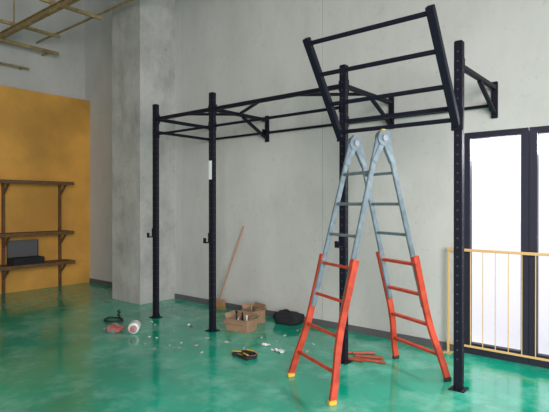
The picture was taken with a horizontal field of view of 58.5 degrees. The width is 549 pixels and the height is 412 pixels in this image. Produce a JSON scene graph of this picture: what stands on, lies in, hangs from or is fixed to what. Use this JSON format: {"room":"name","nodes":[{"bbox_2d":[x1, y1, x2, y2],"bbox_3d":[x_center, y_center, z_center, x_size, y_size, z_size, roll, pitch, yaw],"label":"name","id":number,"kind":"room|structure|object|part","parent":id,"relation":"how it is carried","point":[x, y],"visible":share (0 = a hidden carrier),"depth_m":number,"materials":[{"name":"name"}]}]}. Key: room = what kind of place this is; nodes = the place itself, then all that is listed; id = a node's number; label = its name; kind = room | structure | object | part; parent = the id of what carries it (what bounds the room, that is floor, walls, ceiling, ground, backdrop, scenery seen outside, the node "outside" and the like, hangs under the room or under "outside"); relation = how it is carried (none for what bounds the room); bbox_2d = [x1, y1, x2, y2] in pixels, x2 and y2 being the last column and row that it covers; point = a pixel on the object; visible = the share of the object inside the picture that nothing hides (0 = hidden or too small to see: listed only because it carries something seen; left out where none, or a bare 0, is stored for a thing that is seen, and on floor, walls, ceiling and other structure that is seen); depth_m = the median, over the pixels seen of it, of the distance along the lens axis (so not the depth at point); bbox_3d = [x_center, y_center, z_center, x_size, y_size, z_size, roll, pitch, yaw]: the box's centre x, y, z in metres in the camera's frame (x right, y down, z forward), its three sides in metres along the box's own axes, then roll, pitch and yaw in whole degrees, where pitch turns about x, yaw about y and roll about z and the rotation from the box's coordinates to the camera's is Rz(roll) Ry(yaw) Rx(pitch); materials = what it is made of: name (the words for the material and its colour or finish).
{"room":"gym","nodes":[
{"label":"gym","id":0,"kind":"room"},
{"bbox_2d":[0,0,84,99],"bbox_3d":[-7.263,-1.521,5.332,0.200,6.000,11.030,0,0,39],"label":"wall","id":1,"kind":"structure","parent":0,"point":[63,74],"depth_m":8.94,"materials":[{"name":"paint"}]},
{"bbox_2d":[0,62,29,69],"bbox_3d":[-6.527,-2.384,5.934,0.168,0.036,6.900,0,0,39],"label":"pipe","id":2,"kind":"object","parent":1,"relation":"attached to","point":[3,63],"visible":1,"depth_m":8.37,"materials":[{"name":"brown wood"}]},
{"bbox_2d":[0,38,58,55],"bbox_3d":[-6.321,-2.724,6.055,0.330,0.060,7.350,0,0,39],"label":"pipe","id":3,"kind":"object","parent":1,"relation":"attached to","point":[47,51],"visible":1,"depth_m":8.41,"materials":[{"name":"brown wood"}]},
{"bbox_2d":[0,85,89,293],"bbox_3d":[-7.118,-0.261,5.218,0.175,3.480,11.030,0,0,39],"label":"wall partition","id":4,"kind":"structure","parent":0,"point":[44,136],"depth_m":8.77,"materials":[{"name":"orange paint"}]},
{"bbox_2d":[0,179,75,293],"bbox_3d":[-4.531,0.519,7.956,0.376,1.898,2.540,0,0,39],"label":"wall shelf","id":5,"kind":"object","parent":4,"relation":"attached to","point":[3,267],"visible":1,"depth_m":8.29,"materials":[{"name":"brown wood"}]},
{"bbox_2d":[7,239,44,265],"bbox_3d":[-4.201,0.779,8.295,0.316,0.396,0.514,0,0,39],"label":"tool case","id":6,"kind":"object","parent":5,"relation":"on","point":[19,252],"visible":0.96,"depth_m":8.32,"materials":[{"name":"black plastic"}]},
{"bbox_3d":[-4.302,0.724,8.377,0.056,0.287,0.512,0,0,39],"label":"lid","id":7,"kind":"part","parent":6,"relation":"part of","materials":[{"name":"grey plastic"}]},
{"bbox_2d":[7,256,44,265],"bbox_3d":[-4.213,0.922,8.306,0.272,0.110,0.514,0,0,39],"label":"tray","id":8,"kind":"object","parent":6,"relation":"on","point":[11,260],"depth_m":8.21,"materials":[{"name":"black plastic"}]},
{"bbox_2d":[112,0,174,304],"bbox_3d":[-2.078,-1.531,7.783,0.740,6.000,0.660,0,0,39],"label":"pillar","id":9,"kind":"structure","parent":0,"point":[143,31],"depth_m":7.54,"materials":[{"name":"concrete"}]},
{"bbox_2d":[0,282,548,411],"bbox_3d":[-1.506,1.548,0.615,15.100,0.100,11.430,0,0,39],"label":"floor","id":10,"kind":"structure","parent":0,"point":[57,354],"depth_m":4.42,"materials":[{"name":"green paint"}]},
{"bbox_2d":[104,309,122,321],"bbox_3d":[-2.148,1.460,6.499,0.239,0.026,0.678,0,0,-21],"label":"cable","id":11,"kind":"object","parent":10,"relation":"on","point":[119,317],"visible":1,"depth_m":6.36,"materials":[{"name":"black rubber"}]},
{"bbox_2d":[105,323,124,332],"bbox_3d":[-1.877,1.426,5.770,0.236,0.101,0.155,0,0,23],"label":"plastic bag","id":12,"kind":"object","parent":10,"relation":"on","point":[114,327],"visible":1,"depth_m":5.72,"materials":[{"name":"plastic"}]},
{"bbox_2d":[128,320,140,333],"bbox_3d":[-1.630,1.409,5.688,0.132,0.132,0.190,0,0,-9],"label":"tub","id":13,"kind":"object","parent":10,"relation":"on","point":[134,326],"visible":1,"depth_m":5.63,"materials":[{"name":"white plastic"}]},
{"bbox_2d":[216,226,243,310],"bbox_3d":[-0.684,0.876,6.901,0.532,1.194,0.120,0,0,23],"label":"broom","id":14,"kind":"object","parent":10,"relation":"on","point":[219,303],"visible":0.69,"depth_m":6.89,"materials":[{"name":"brown wood"}]},
{"bbox_2d":[223,310,259,333],"bbox_3d":[-0.388,1.377,5.812,0.395,0.199,0.273,0,0,33],"label":"cardboard box","id":15,"kind":"object","parent":10,"relation":"on","point":[232,324],"visible":0.94,"depth_m":5.78,"materials":[{"name":"brown cardboard"}]},
{"bbox_2d":[232,349,257,360],"bbox_3d":[-0.285,1.452,4.805,0.252,0.057,0.194,0,0,39],"label":"belt","id":16,"kind":"object","parent":10,"relation":"on","point":[247,354],"visible":1,"depth_m":4.79,"materials":[{"name":"black fabric"}]},
{"bbox_2d":[241,302,266,323],"bbox_3d":[-0.268,1.364,6.234,0.241,0.222,0.303,0,0,-39],"label":"cardboard box","id":17,"kind":"object","parent":10,"relation":"on","point":[260,308],"visible":0.67,"depth_m":6.22,"materials":[{"name":"brown cardboard"}]},
{"bbox_2d":[271,348,283,352],"bbox_3d":[0.043,1.468,4.991,0.163,0.021,0.087,0,0,39],"label":"crumpled paper","id":18,"kind":"object","parent":10,"relation":"on","point":[275,349],"visible":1,"depth_m":4.99,"materials":[{"name":"white paper"}]},
{"bbox_2d":[273,309,303,325],"bbox_3d":[0.179,1.386,6.147,0.375,0.178,0.235,0,0,39],"label":"bag","id":19,"kind":"object","parent":10,"relation":"on","point":[283,317],"visible":1,"depth_m":6.08,"materials":[{"name":"black fabric"}]},
{"bbox_2d":[147,4,497,392],"bbox_3d":[0.085,0.017,5.370,4.085,2.924,1.648,0,0,39],"label":"rig","id":20,"kind":"object","parent":10,"relation":"on","point":[454,97],"visible":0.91,"depth_m":4.50,"materials":[{"name":"black metal"}]},
{"bbox_3d":[-1.568,0.062,6.478,0.067,2.807,0.067,0,0,39],"label":"upright post","id":21,"kind":"part","parent":20,"relation":"part of","materials":[{"name":"black metal"}]},
{"bbox_3d":[-0.733,0.065,5.792,0.067,2.807,0.067,0,0,39],"label":"upright post","id":22,"kind":"part","parent":20,"relation":"part of","materials":[{"name":"black metal"}]},
{"bbox_3d":[-0.733,1.457,5.798,0.125,0.040,0.125,0,0,39],"label":"plate","id":23,"kind":"part","parent":20,"relation":"part of","materials":[{"name":"black metal"}]},
{"bbox_3d":[0.447,-1.024,4.389,0.095,0.834,0.598,0,0,39],"label":"rail","id":24,"kind":"part","parent":20,"relation":"part of","materials":[{"name":"black metal"}]},
{"bbox_3d":[0.657,0.070,4.650,0.067,2.807,0.067,0,0,39],"label":"upright post","id":25,"kind":"part","parent":20,"relation":"part of","materials":[{"name":"black metal"}]},
{"bbox_3d":[0.657,1.462,4.655,0.125,0.040,0.125,0,0,39],"label":"plate","id":26,"kind":"part","parent":20,"relation":"part of","materials":[{"name":"black metal"}]},
{"bbox_3d":[1.281,-1.022,3.703,0.095,0.834,0.598,0,0,39],"label":"rail","id":27,"kind":"part","parent":20,"relation":"part of","materials":[{"name":"black metal"}]},
{"bbox_3d":[1.492,0.073,3.964,0.067,2.807,0.067,0,0,39],"label":"upright post","id":28,"kind":"part","parent":20,"relation":"part of","materials":[{"name":"black metal"}]},
{"bbox_3d":[1.492,1.464,3.970,0.125,0.040,0.125,0,0,39],"label":"plate","id":29,"kind":"part","parent":20,"relation":"part of","materials":[{"name":"black metal"}]},
{"bbox_2d":[348,357,363,361],"bbox_3d":[0.728,1.467,4.715,0.287,0.028,0.028,0,0,34],"label":"tube","id":30,"kind":"object","parent":10,"relation":"on","point":[349,358],"visible":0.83,"depth_m":4.67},
{"bbox_2d":[353,351,375,353],"bbox_3d":[0.895,1.466,4.889,0.226,0.028,0.028,0,0,-1],"label":"tube","id":31,"kind":"object","parent":10,"relation":"on","point":[360,352],"visible":1,"depth_m":4.88,"materials":[{"name":"metal"}]},
{"bbox_2d":[287,129,450,405],"bbox_3d":[0.804,0.426,4.203,1.211,2.114,0.706,0,0,-25],"label":"ladder","id":32,"kind":"object","parent":10,"relation":"on","point":[382,137],"visible":1,"depth_m":4.15,"materials":[{"name":"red metal"}]},
{"bbox_3d":[0.290,0.938,4.258,0.341,1.044,0.086,0,0,-8],"label":"rail","id":33,"kind":"part","parent":32,"relation":"part of","materials":[{"name":"red metal"}]},
{"bbox_3d":[0.507,0.153,4.291,0.415,1.430,0.026,0,0,-21],"label":"rail","id":34,"kind":"part","parent":32,"relation":"part of","materials":[{"name":"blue metal"}]},
{"bbox_3d":[0.521,0.940,3.772,0.341,1.044,0.086,0,0,-43],"label":"rail","id":35,"kind":"part","parent":32,"relation":"part of","materials":[{"name":"red metal"}]},
{"bbox_3d":[0.686,0.154,3.915,0.415,1.430,0.026,0,0,-30],"label":"rail","id":36,"kind":"part","parent":32,"relation":"part of","materials":[{"name":"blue metal"}]},
{"bbox_3d":[0.923,0.152,4.489,0.415,1.430,0.026,0,0,-30],"label":"rail","id":37,"kind":"part","parent":32,"relation":"part of","materials":[{"name":"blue metal"}]},
{"bbox_3d":[1.088,0.936,4.638,0.341,1.044,0.086,0,0,-43],"label":"rail","id":38,"kind":"part","parent":32,"relation":"part of","materials":[{"name":"red metal"}]},
{"bbox_3d":[1.102,0.153,4.112,0.415,1.430,0.026,0,0,-21],"label":"rail","id":39,"kind":"part","parent":32,"relation":"part of","materials":[{"name":"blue metal"}]},
{"bbox_3d":[1.319,0.938,4.152,0.341,1.044,0.086,0,0,-8],"label":"rail","id":40,"kind":"part","parent":32,"relation":"part of","materials":[{"name":"red metal"}]},
{"bbox_2d":[355,354,382,358],"bbox_3d":[0.922,1.466,4.763,0.266,0.028,0.028,0,0,16],"label":"tube","id":41,"kind":"object","parent":10,"relation":"on","point":[356,355],"visible":0.97,"depth_m":4.75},
{"bbox_2d":[354,357,385,363],"bbox_3d":[0.904,1.467,4.661,0.308,0.028,0.028,0,0,27],"label":"tube","id":42,"kind":"object","parent":10,"relation":"on","point":[365,359],"visible":0.96,"depth_m":4.64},
{"bbox_2d":[443,248,548,361],"bbox_3d":[2.749,0.954,4.138,2.650,1.058,0.080,0,0,39],"label":"safety railing","id":43,"kind":"object","parent":10,"relation":"on","point":[448,351],"visible":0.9,"depth_m":4.67,"materials":[{"name":"yellow metal"}]},
{"bbox_3d":[1.756,0.965,4.954,0.080,1.030,0.080,0,0,39],"label":"railing post","id":44,"kind":"part","parent":43,"relation":"part of","materials":[{"name":"brown metal"}]},
{"bbox_3d":[2.749,0.438,4.136,2.600,0.026,0.020,0,0,39],"label":"rail","id":45,"kind":"part","parent":43,"relation":"part of","materials":[{"name":"brown"}]},
{"bbox_3d":[2.749,1.383,4.140,2.600,0.020,0.016,0,0,39],"label":"rail","id":46,"kind":"part","parent":43,"relation":"part of","materials":[{"name":"brown"}]},
{"bbox_2d":[85,0,548,341],"bbox_3d":[2.059,-1.520,4.941,15.098,6.000,0.200,0,0,39],"label":"wall","id":47,"kind":"structure","parent":0,"point":[282,190],"depth_m":6.14,"materials":[{"name":"paint"}]},
{"bbox_2d":[89,278,111,285],"bbox_3d":[-2.857,1.427,8.852,1.805,0.075,0.015,0,0,39],"label":"baseboard","id":48,"kind":"structure","parent":47,"relation":"attached to","point":[97,281],"depth_m":9.17,"materials":[{"name":"grey"}]},
{"bbox_2d":[175,293,452,350],"bbox_3d":[0.155,1.437,6.378,4.510,0.075,0.015,0,0,39],"label":"baseboard","id":49,"kind":"structure","parent":47,"relation":"attached to","point":[357,329],"depth_m":5.72,"materials":[{"name":"grey"}]},
{"bbox_2d":[464,127,528,364],"bbox_3d":[2.155,0.374,4.779,0.602,2.214,0.070,0,0,39],"label":"window","id":50,"kind":"structure","parent":47,"relation":"in","point":[524,132],"depth_m":4.69,"materials":[{"name":"black"}]},
{"bbox_2d":[529,126,548,368],"bbox_3d":[2.621,0.375,4.397,0.599,2.214,0.070,0,0,39],"label":"window","id":51,"kind":"structure","parent":47,"relation":"in","point":[534,132],"depth_m":4.54,"materials":[{"name":"black"}]},
{"bbox_3d":[-1.506,-4.577,0.591,15.100,0.150,11.430,0,0,39],"label":"ceiling","id":52,"kind":"structure","parent":0,"visible":0},
{"bbox_2d":[0,0,133,43],"bbox_3d":[0.439,-3.633,4.380,12.900,1.770,0.950,0,0,39],"label":"overhead beam","id":53,"kind":"structure","parent":52,"relation":"attached to","point":[55,6],"depth_m":7.43,"materials":[{"name":"brown wood"}]},
{"label":"outside","id":54,"kind":"structure","parent":0,"visible":0},
{"bbox_2d":[472,221,548,354],"bbox_3d":[16.059,1.482,19.556,80.000,0.100,40.000,0,0,39],"label":"ground","id":55,"kind":"structure","parent":54,"point":[486,235],"depth_m":9.08,"materials":[{"name":"white"}]}
]}

